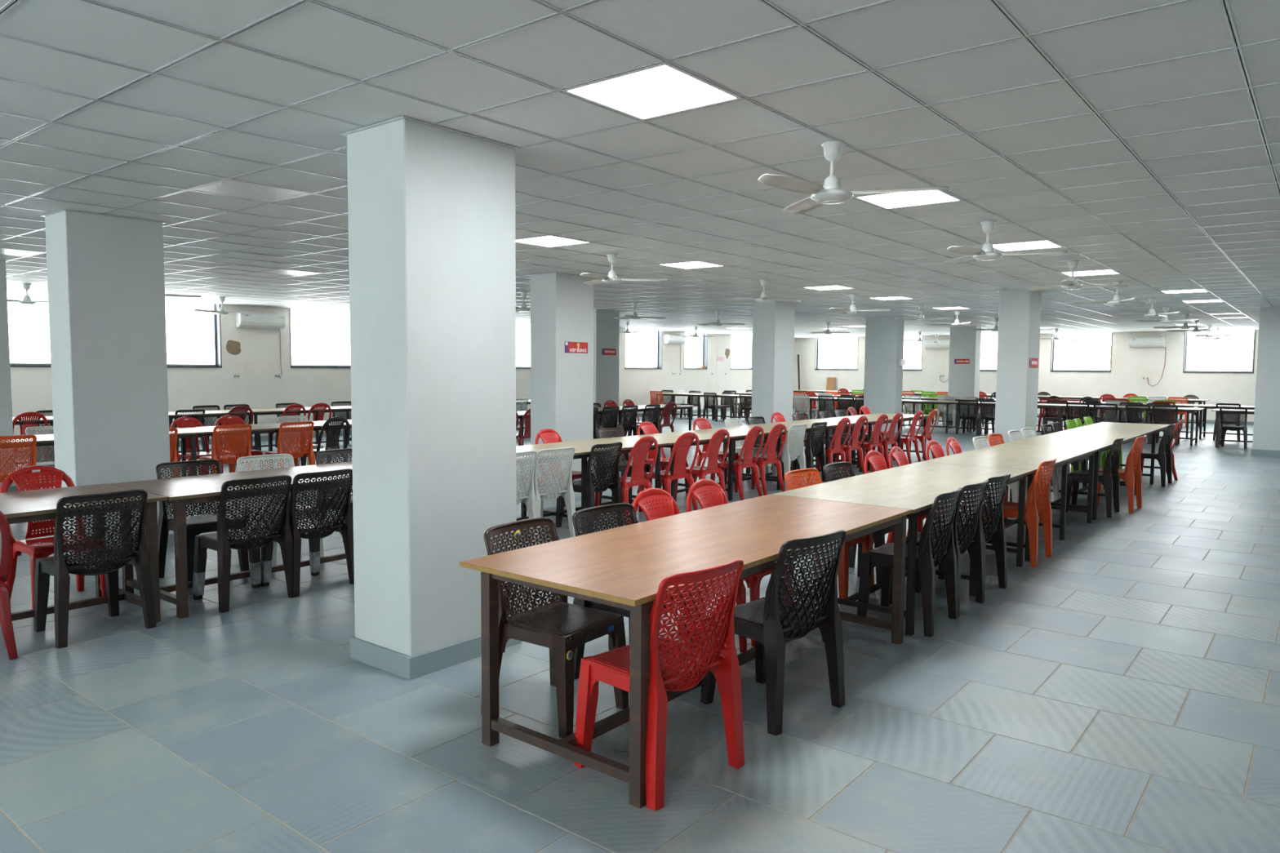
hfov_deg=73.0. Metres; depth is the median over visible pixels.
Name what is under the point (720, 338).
trim
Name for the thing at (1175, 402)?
plastic chair
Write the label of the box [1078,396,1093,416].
plastic chair
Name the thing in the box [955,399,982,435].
plastic chair
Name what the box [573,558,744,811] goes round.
plastic chair
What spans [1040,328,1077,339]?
ceiling fan
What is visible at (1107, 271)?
recessed light
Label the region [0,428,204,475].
table
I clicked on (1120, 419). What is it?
plastic chair
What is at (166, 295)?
ceiling fan
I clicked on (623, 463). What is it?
plastic chair
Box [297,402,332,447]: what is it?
plastic chair
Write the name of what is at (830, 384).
wooden panel
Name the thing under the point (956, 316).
recessed light
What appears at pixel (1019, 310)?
pillar
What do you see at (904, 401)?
table
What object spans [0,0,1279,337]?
ceiling
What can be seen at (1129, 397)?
plastic chair
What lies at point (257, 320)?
air conditioner
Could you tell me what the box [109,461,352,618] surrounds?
table
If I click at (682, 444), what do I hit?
plastic chair
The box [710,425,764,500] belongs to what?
plastic chair
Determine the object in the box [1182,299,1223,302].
recessed light
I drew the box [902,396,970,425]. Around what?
table
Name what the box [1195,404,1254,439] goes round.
table
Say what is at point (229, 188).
recessed light
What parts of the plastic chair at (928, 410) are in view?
backrest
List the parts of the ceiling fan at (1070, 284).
blade, blade, motor, motor, blade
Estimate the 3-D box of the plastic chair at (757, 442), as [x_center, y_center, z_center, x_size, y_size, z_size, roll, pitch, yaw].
[1.937,0.295,13.118,0.535,0.865,0.526,3,5,38]
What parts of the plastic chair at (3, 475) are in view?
leg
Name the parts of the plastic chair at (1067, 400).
backrest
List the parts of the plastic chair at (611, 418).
leg, backrest, leg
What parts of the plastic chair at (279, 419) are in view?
backrest, seat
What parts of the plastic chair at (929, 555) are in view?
leg, leg, seat, leg, backrest, leg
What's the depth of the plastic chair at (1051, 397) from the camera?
23.41 m
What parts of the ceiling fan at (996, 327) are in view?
blade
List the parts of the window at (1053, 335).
sill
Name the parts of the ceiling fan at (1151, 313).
blade, motor, motor, blade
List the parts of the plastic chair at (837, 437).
leg, leg, seat, leg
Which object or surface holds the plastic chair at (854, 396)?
on the floor
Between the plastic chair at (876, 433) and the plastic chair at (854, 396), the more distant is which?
the plastic chair at (854, 396)
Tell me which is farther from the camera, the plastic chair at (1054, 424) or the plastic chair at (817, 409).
the plastic chair at (817, 409)
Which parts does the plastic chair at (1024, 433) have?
backrest, leg, leg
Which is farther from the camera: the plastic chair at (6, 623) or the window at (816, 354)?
the window at (816, 354)
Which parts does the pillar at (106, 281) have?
skirting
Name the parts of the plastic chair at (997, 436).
backrest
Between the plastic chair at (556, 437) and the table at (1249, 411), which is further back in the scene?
the table at (1249, 411)
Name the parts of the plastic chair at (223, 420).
seat, leg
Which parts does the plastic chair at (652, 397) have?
backrest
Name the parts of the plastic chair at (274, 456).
leg, backrest, leg, seat, leg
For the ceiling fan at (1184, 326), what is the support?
hanging from the ceiling
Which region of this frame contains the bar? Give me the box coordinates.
[797,354,799,392]
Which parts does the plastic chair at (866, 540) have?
backrest, leg, leg, seat, leg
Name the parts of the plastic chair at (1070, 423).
backrest, leg, leg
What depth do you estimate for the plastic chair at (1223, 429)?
17.98 m
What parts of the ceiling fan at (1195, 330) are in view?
blade, motor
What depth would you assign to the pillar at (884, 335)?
20.34 m
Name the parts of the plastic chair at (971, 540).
leg, leg, seat, leg, backrest, leg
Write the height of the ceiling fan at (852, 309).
0.313 m
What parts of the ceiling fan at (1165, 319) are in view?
blade, motor, blade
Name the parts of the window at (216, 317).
sill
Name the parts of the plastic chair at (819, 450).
leg, leg, leg, backrest, leg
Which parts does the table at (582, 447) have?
leg, leg, rail, leg, leg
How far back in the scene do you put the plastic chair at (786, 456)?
11.57 m
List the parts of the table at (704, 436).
rail, leg, leg, leg, rail, leg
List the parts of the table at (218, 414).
leg, rail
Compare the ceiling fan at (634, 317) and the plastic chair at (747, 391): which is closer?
the ceiling fan at (634, 317)
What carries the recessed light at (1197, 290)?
in the ceiling
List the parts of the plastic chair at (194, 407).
backrest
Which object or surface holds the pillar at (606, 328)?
on the floor
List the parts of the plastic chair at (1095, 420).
leg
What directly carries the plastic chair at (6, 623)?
on the floor
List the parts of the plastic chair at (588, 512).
leg, backrest, leg, leg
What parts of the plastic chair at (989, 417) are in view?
leg, leg, backrest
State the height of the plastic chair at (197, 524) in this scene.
0.865 m
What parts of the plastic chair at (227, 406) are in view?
backrest, leg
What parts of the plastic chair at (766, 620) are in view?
leg, leg, seat, leg, backrest, leg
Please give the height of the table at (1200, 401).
0.785 m
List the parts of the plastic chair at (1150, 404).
backrest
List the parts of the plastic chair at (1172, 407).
leg, leg, backrest, leg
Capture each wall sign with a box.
[564,341,587,353]
[601,348,616,355]
[954,359,969,364]
[1029,358,1038,368]
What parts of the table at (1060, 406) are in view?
leg, leg, rail, leg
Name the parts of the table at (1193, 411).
rail, leg, leg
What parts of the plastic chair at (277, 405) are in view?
leg, backrest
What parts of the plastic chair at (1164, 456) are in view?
seat, leg, leg, backrest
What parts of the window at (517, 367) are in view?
sill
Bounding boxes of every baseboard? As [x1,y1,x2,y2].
[15,407,737,456]
[815,405,1253,425]
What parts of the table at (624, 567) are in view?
leg, rail, leg, rail, leg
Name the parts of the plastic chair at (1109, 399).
backrest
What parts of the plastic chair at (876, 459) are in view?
leg, leg, seat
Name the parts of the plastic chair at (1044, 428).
backrest, leg, leg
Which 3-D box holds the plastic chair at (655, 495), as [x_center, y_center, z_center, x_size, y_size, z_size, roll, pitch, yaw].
[0.261,0.826,4.888,0.548,0.915,0.489,4,5,40]
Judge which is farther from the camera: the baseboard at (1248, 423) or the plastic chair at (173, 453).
the baseboard at (1248, 423)
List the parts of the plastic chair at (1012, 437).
leg, backrest, leg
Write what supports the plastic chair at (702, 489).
on the floor
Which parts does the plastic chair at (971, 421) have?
leg, leg, backrest, leg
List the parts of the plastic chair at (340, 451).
leg, backrest, seat, leg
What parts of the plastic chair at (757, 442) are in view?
leg, backrest, seat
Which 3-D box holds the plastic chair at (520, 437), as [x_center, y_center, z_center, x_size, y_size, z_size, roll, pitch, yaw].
[-2.015,0.123,14.939,0.548,0.915,0.489,3,5,38]
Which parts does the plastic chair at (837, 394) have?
backrest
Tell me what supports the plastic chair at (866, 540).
on the floor
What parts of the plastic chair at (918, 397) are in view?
leg, backrest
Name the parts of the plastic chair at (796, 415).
leg, backrest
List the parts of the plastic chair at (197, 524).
leg, backrest, leg, seat, leg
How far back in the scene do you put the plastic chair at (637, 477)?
8.90 m
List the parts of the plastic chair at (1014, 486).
backrest, leg, leg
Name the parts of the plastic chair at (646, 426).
leg, seat, leg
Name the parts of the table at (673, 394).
rail, leg, leg, leg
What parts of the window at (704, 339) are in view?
sill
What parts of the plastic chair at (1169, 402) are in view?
backrest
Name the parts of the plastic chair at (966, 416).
leg, leg, backrest, leg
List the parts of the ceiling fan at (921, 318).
blade, motor, blade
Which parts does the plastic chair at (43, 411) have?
backrest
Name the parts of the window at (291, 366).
sill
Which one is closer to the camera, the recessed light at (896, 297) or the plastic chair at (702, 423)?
the plastic chair at (702, 423)
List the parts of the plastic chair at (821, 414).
backrest, seat, leg, leg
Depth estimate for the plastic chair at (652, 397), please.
27.35 m
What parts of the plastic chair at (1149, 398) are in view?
backrest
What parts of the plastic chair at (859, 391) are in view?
backrest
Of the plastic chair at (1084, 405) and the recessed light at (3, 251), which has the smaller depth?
the recessed light at (3, 251)
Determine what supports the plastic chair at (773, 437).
on the floor
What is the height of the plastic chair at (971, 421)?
0.865 m
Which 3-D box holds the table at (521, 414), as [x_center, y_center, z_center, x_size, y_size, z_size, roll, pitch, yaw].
[-1.617,0.113,15.993,0.950,0.785,2.602,3,5,38]
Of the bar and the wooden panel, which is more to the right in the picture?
the wooden panel
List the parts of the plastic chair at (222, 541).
leg, leg, seat, leg, backrest, leg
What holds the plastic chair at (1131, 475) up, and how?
on the floor
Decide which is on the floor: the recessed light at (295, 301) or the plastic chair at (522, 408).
the plastic chair at (522, 408)
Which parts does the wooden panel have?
frame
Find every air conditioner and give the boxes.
[235,312,285,377]
[663,334,685,374]
[924,339,949,382]
[1128,337,1166,386]
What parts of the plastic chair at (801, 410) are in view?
leg, backrest, leg, leg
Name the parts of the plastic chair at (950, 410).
leg, leg, backrest, leg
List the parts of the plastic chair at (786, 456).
leg, leg, seat, leg, backrest, leg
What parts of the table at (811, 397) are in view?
leg, rail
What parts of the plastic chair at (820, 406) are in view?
leg, backrest, leg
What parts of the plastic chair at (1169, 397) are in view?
backrest, leg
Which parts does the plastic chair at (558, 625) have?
leg, backrest, leg, seat, leg, leg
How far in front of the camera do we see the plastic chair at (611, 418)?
16.39 m
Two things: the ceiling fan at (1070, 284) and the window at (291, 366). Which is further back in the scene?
the window at (291, 366)
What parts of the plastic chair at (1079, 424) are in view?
backrest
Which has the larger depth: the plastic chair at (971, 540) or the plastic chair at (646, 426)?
the plastic chair at (646, 426)
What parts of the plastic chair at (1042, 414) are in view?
leg, backrest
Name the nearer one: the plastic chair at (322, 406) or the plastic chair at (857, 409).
the plastic chair at (322, 406)
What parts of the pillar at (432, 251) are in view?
skirting, skirting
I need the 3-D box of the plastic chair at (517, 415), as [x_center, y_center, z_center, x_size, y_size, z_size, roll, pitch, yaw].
[-2.359,0.150,14.509,0.548,0.915,0.489,4,5,39]
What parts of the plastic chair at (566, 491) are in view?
leg, leg, seat, backrest, leg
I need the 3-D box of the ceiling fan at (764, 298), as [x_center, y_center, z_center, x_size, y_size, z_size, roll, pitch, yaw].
[1.638,-1.881,12.041,0.968,0.313,1.070,3,5,38]
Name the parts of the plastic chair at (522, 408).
backrest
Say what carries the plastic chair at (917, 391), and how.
on the floor
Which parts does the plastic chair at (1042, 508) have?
seat, leg, backrest, leg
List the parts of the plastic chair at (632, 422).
leg, backrest, leg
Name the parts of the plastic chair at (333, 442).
seat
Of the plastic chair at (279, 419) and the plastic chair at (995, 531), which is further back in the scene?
the plastic chair at (279, 419)
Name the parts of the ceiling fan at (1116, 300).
blade, motor, motor, blade, blade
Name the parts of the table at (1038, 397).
rail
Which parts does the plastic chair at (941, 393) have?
backrest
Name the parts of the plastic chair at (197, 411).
leg, backrest, leg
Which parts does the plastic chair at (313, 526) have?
leg, leg, seat, leg, backrest, leg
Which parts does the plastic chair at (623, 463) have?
backrest, leg, leg, seat, leg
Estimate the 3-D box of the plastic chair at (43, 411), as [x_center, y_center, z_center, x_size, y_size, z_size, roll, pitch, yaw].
[-9.288,0.176,13.803,0.535,0.865,0.526,4,5,41]
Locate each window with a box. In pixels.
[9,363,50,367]
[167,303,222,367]
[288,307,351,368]
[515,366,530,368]
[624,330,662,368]
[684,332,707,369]
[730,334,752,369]
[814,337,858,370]
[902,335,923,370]
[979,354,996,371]
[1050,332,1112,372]
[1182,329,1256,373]
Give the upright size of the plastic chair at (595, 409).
0.865 m
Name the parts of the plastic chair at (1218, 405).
leg, backrest, leg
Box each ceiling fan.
[7,283,48,304]
[164,293,201,297]
[193,296,257,314]
[515,291,530,311]
[580,253,667,284]
[612,302,665,319]
[619,321,648,333]
[682,326,715,337]
[698,311,745,325]
[724,279,800,302]
[757,140,948,214]
[809,321,849,333]
[829,293,890,313]
[894,305,953,321]
[903,331,931,341]
[925,333,949,342]
[926,310,974,325]
[944,220,1067,264]
[971,318,998,331]
[1026,261,1128,290]
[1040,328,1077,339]
[1051,331,1086,341]
[1068,281,1147,305]
[1111,297,1177,316]
[1133,306,1198,323]
[1153,314,1205,328]
[1166,318,1213,332]
[1192,324,1235,337]
[1194,328,1236,339]
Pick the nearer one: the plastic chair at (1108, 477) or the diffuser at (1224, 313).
the plastic chair at (1108, 477)
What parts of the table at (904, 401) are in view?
rail, leg, leg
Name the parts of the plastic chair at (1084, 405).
leg, backrest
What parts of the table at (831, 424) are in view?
leg, rail, leg, leg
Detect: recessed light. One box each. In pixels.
[0,248,43,256]
[191,179,310,203]
[259,269,319,275]
[284,300,326,303]
[515,235,590,247]
[561,62,742,120]
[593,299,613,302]
[659,261,724,269]
[803,285,853,290]
[845,325,864,327]
[854,190,962,208]
[870,296,911,300]
[932,306,967,309]
[955,315,982,317]
[992,240,1062,251]
[1061,269,1119,276]
[1160,288,1208,293]
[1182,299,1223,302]
[1208,311,1243,315]
[1217,316,1248,319]
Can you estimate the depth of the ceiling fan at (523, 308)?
14.16 m
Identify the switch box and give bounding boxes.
[898,359,905,365]
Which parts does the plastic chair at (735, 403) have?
backrest, leg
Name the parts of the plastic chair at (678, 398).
backrest, leg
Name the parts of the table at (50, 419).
rail, leg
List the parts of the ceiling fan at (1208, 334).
blade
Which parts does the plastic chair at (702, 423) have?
leg, seat, leg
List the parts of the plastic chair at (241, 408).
leg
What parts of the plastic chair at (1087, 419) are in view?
backrest, leg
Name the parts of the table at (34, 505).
rail, leg, leg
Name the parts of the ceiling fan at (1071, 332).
blade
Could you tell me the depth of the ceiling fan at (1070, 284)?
9.71 m
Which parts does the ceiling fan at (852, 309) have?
blade, blade, motor, motor, blade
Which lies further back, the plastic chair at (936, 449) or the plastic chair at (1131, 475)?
the plastic chair at (1131, 475)
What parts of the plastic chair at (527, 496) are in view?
backrest, leg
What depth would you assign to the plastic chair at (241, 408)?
15.01 m
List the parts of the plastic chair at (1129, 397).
backrest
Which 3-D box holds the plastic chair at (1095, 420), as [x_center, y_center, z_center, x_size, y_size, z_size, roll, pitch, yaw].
[10.582,-0.095,19.613,0.526,0.865,0.535,3,5,37]
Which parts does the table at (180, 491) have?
leg, rail, leg, rail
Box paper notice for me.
[716,356,724,360]
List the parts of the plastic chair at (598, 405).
backrest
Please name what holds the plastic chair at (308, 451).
on the floor
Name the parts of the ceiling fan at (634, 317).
blade, blade, motor, blade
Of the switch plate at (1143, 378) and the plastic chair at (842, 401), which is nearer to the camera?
the plastic chair at (842, 401)
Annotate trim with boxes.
[244,305,268,436]
[716,334,724,404]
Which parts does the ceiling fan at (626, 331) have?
blade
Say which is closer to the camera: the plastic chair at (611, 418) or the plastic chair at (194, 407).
the plastic chair at (194, 407)
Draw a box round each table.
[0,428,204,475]
[0,483,167,622]
[12,416,54,464]
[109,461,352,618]
[168,409,249,460]
[176,419,351,476]
[225,405,351,455]
[459,493,911,808]
[515,399,530,430]
[515,438,668,531]
[516,408,616,445]
[597,404,695,436]
[608,426,787,501]
[654,392,708,419]
[694,394,751,422]
[731,418,868,488]
[734,392,808,415]
[772,462,1033,635]
[792,390,862,411]
[795,396,863,420]
[801,394,859,417]
[816,413,928,471]
[853,399,958,433]
[855,391,928,413]
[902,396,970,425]
[920,443,1100,561]
[928,393,995,416]
[951,401,1071,432]
[968,399,1076,427]
[1006,431,1142,519]
[1036,395,1104,422]
[1062,422,1169,484]
[1068,404,1204,445]
[1075,401,1198,437]
[1102,397,1209,428]
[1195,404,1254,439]
[1211,408,1254,447]
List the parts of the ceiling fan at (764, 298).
blade, motor, motor, blade, blade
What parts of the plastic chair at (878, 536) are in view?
backrest, leg, leg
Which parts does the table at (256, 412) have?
leg, rail, leg, leg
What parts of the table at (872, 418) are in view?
leg, leg, rail, leg, leg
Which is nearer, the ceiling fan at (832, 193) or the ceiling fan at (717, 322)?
the ceiling fan at (832, 193)
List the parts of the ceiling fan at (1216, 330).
blade, blade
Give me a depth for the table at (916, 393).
29.39 m
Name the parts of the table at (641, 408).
rail, leg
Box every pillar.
[0,260,17,492]
[40,208,174,555]
[340,115,521,679]
[528,272,595,488]
[593,309,619,437]
[751,300,796,455]
[863,315,905,437]
[947,326,982,426]
[994,288,1044,443]
[1250,306,1279,457]
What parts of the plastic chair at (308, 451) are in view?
leg, leg, seat, leg, backrest, leg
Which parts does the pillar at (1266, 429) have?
skirting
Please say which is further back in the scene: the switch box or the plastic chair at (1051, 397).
the plastic chair at (1051, 397)
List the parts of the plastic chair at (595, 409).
backrest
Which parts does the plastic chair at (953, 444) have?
leg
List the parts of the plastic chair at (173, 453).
backrest, leg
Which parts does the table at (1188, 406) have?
leg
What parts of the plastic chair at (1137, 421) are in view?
backrest, leg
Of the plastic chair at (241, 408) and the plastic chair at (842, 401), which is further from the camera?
the plastic chair at (842, 401)
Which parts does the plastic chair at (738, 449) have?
backrest, leg, seat, leg, leg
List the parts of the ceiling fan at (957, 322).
blade, motor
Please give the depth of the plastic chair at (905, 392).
29.40 m
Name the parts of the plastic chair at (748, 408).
leg, backrest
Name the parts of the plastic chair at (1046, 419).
leg, seat, backrest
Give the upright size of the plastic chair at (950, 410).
0.865 m
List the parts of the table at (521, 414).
leg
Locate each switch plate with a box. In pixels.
[232,373,240,379]
[273,373,280,378]
[1141,376,1150,380]
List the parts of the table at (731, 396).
leg, rail, leg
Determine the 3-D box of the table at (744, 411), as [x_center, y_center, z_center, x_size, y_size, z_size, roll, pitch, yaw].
[4.211,-0.687,28.211,2.612,0.785,0.950,3,5,38]
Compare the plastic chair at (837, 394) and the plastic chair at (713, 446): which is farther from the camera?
the plastic chair at (837, 394)
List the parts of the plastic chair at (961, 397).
backrest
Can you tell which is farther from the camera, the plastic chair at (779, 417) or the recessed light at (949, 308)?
the recessed light at (949, 308)
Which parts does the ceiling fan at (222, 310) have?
blade, motor, motor, blade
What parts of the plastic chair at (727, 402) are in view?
leg, backrest, leg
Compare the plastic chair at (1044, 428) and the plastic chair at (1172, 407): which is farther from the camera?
the plastic chair at (1172, 407)
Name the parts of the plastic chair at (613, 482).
leg, seat, leg, backrest, leg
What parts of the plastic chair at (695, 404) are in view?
leg, backrest, leg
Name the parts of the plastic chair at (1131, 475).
leg, seat, leg, backrest, leg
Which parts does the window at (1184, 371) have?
sill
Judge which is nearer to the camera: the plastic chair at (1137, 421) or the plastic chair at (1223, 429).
the plastic chair at (1223, 429)
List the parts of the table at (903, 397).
leg, rail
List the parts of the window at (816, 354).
sill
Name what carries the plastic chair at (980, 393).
on the floor
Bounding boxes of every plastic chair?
[0,434,38,491]
[0,465,106,608]
[0,511,17,660]
[12,411,48,462]
[25,426,54,489]
[34,488,156,648]
[35,409,53,458]
[155,459,249,581]
[168,427,179,476]
[170,416,223,476]
[173,408,205,453]
[192,404,222,446]
[192,475,293,613]
[198,424,253,475]
[214,414,263,470]
[217,404,254,455]
[223,404,261,450]
[235,453,324,566]
[260,468,354,597]
[264,421,315,469]
[271,403,306,439]
[275,402,301,447]
[276,415,324,467]
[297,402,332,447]
[305,416,350,465]
[314,448,353,530]
[330,400,351,437]
[480,516,628,737]
[515,398,528,432]
[515,408,530,445]
[515,411,518,431]
[515,450,539,545]
[520,446,575,540]
[534,428,595,513]
[555,441,623,533]
[572,502,699,679]
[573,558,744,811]
[593,403,614,435]
[593,407,598,439]
[594,435,657,525]
[596,406,619,438]
[597,427,652,504]
[604,400,634,435]
[604,405,638,437]
[622,399,641,435]
[627,404,660,435]
[630,488,746,652]
[636,421,688,493]
[638,431,699,514]
[649,391,666,418]
[653,390,673,417]
[658,401,676,433]
[666,390,686,417]
[675,428,729,501]
[680,391,701,417]
[686,479,792,646]
[693,417,738,479]
[700,529,846,735]
[702,392,724,421]
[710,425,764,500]
[714,391,734,419]
[723,390,742,416]
[724,417,768,480]
[734,423,786,495]
[737,390,751,416]
[737,393,751,422]
[746,416,777,474]
[758,423,807,489]
[770,412,812,470]
[781,421,826,484]
[784,467,874,599]
[791,413,831,468]
[792,391,808,417]
[792,395,815,421]
[803,391,817,418]
[805,417,850,478]
[811,394,833,419]
[816,392,833,417]
[817,395,835,418]
[817,411,855,458]
[822,461,893,583]
[824,391,838,403]
[831,415,867,474]
[834,393,849,414]
[834,409,868,459]
[835,395,855,416]
[837,388,849,404]
[837,395,854,416]
[845,413,888,472]
[846,406,881,453]
[851,389,863,406]
[853,393,863,408]
[854,396,863,415]
[857,487,961,636]
[859,405,893,453]
[862,412,902,468]
[863,449,938,545]
[884,410,923,463]
[888,446,959,542]
[889,480,988,617]
[900,408,937,461]
[902,391,918,413]
[902,395,924,425]
[908,390,923,413]
[920,391,936,417]
[920,472,1010,600]
[923,394,944,425]
[926,440,991,524]
[934,391,948,417]
[935,395,955,426]
[946,436,1007,524]
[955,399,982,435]
[959,396,979,427]
[968,398,994,433]
[972,435,1027,519]
[977,400,995,435]
[978,391,990,411]
[981,457,1057,566]
[986,433,1040,499]
[990,391,995,415]
[1008,430,1058,502]
[1021,427,1070,498]
[1037,391,1050,408]
[1037,398,1059,431]
[1040,424,1087,489]
[1041,395,1061,428]
[1041,400,1067,435]
[1050,422,1089,471]
[1060,399,1080,430]
[1064,402,1091,430]
[1065,419,1106,472]
[1066,436,1124,517]
[1073,418,1112,470]
[1077,399,1102,426]
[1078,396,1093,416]
[1082,398,1104,425]
[1083,416,1122,469]
[1086,435,1146,513]
[1093,403,1118,423]
[1098,394,1118,415]
[1105,400,1127,421]
[1108,399,1129,421]
[1117,402,1142,422]
[1123,393,1139,402]
[1124,404,1151,444]
[1128,395,1146,417]
[1140,419,1182,483]
[1140,423,1176,487]
[1144,403,1170,441]
[1147,396,1167,418]
[1150,404,1179,445]
[1151,401,1175,437]
[1155,400,1176,422]
[1168,396,1187,427]
[1179,395,1199,426]
[1213,403,1240,440]
[1216,406,1247,448]
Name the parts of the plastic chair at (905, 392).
backrest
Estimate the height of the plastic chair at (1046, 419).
0.865 m
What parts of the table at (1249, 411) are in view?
leg, rail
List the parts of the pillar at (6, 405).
skirting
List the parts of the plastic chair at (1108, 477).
leg, leg, seat, leg, leg, backrest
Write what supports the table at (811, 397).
on the floor
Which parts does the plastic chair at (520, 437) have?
leg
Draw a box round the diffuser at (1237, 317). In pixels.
[1218,316,1248,318]
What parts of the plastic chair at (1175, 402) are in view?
backrest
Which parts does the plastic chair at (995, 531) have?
leg, seat, leg, backrest, leg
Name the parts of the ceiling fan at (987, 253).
blade, blade, motor, motor, blade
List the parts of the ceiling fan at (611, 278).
blade, blade, motor, motor, blade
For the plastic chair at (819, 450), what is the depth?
12.06 m
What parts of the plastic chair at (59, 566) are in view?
leg, leg, seat, backrest, leg, leg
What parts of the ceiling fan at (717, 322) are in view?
blade, motor, blade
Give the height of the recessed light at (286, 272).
0.013 m
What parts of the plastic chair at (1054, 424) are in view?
backrest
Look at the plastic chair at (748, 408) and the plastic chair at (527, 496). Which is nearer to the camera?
the plastic chair at (527, 496)
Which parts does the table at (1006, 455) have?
leg, leg, rail, leg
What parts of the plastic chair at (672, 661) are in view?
leg, seat, leg, backrest, leg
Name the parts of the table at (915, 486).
leg, leg, rail, leg, leg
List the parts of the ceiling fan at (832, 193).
blade, blade, motor, motor, blade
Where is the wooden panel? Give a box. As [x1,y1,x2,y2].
[826,377,835,391]
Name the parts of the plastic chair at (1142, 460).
leg, leg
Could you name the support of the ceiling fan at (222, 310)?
hanging from the ceiling
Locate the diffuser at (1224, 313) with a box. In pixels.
[1209,312,1241,315]
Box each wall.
[10,303,752,450]
[793,329,1258,422]
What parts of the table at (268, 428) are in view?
leg, rail, leg, rail, leg, leg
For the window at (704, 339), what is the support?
in the wall at (31, 387)
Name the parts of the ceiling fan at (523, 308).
motor, motor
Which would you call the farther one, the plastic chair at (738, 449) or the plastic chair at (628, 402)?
the plastic chair at (628, 402)
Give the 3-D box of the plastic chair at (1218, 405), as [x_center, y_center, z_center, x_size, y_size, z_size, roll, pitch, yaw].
[13.739,-0.115,20.201,0.526,0.865,0.535,3,5,38]
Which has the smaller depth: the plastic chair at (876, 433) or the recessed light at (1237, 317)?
the plastic chair at (876, 433)
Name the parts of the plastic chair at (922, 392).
backrest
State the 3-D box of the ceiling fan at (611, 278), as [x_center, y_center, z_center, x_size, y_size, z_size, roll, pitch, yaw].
[-0.397,-1.710,9.344,1.056,0.313,1.011,3,5,38]
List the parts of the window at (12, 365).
sill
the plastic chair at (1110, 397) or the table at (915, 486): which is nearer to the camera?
the table at (915, 486)
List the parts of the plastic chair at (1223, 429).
leg, leg, backrest, leg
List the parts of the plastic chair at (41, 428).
backrest, seat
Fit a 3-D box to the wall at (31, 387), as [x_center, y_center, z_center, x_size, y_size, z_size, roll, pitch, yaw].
[-5.362,-1.341,21.694,0.242,2.899,36.080,3,5,38]
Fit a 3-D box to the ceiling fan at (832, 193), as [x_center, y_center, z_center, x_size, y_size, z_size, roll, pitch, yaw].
[1.010,-1.376,4.605,1.064,0.313,0.992,3,5,38]
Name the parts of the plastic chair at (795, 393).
backrest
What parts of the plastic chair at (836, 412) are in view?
backrest, seat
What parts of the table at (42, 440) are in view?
rail, leg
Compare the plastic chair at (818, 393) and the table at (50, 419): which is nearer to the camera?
the table at (50, 419)
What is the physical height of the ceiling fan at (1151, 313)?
0.313 m
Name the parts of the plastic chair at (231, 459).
leg, leg, seat, leg, backrest, leg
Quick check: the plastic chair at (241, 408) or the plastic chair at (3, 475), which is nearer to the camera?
the plastic chair at (3, 475)
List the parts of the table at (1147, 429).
leg, rail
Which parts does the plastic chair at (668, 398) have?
backrest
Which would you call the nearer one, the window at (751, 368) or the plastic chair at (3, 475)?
the plastic chair at (3, 475)
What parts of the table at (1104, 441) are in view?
leg, leg, leg, rail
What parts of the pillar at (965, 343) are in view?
skirting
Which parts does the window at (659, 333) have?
sill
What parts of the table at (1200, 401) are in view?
rail, leg, leg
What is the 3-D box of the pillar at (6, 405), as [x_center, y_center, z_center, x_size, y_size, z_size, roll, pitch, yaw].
[-8.046,-0.578,10.295,0.519,2.859,0.844,3,5,38]
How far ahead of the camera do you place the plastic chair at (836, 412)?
15.49 m
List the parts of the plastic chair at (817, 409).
backrest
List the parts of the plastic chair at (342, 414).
backrest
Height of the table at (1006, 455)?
0.785 m
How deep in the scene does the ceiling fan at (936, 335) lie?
30.10 m
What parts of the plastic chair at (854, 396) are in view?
backrest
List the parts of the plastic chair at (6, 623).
leg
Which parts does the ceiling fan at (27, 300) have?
blade, motor, motor, blade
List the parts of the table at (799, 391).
rail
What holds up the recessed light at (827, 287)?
in the ceiling
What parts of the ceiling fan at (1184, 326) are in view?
blade, motor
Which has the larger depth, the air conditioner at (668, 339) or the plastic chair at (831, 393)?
the air conditioner at (668, 339)
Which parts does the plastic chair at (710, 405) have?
leg, backrest, leg, leg, leg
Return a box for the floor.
[0,409,1279,852]
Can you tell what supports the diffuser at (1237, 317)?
attached to the recessed light at (1237, 317)
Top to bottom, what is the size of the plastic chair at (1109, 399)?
0.865 m
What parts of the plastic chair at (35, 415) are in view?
leg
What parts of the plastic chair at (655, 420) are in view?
leg, leg, backrest, leg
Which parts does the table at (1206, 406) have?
leg, leg, rail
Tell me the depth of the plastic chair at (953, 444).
8.92 m

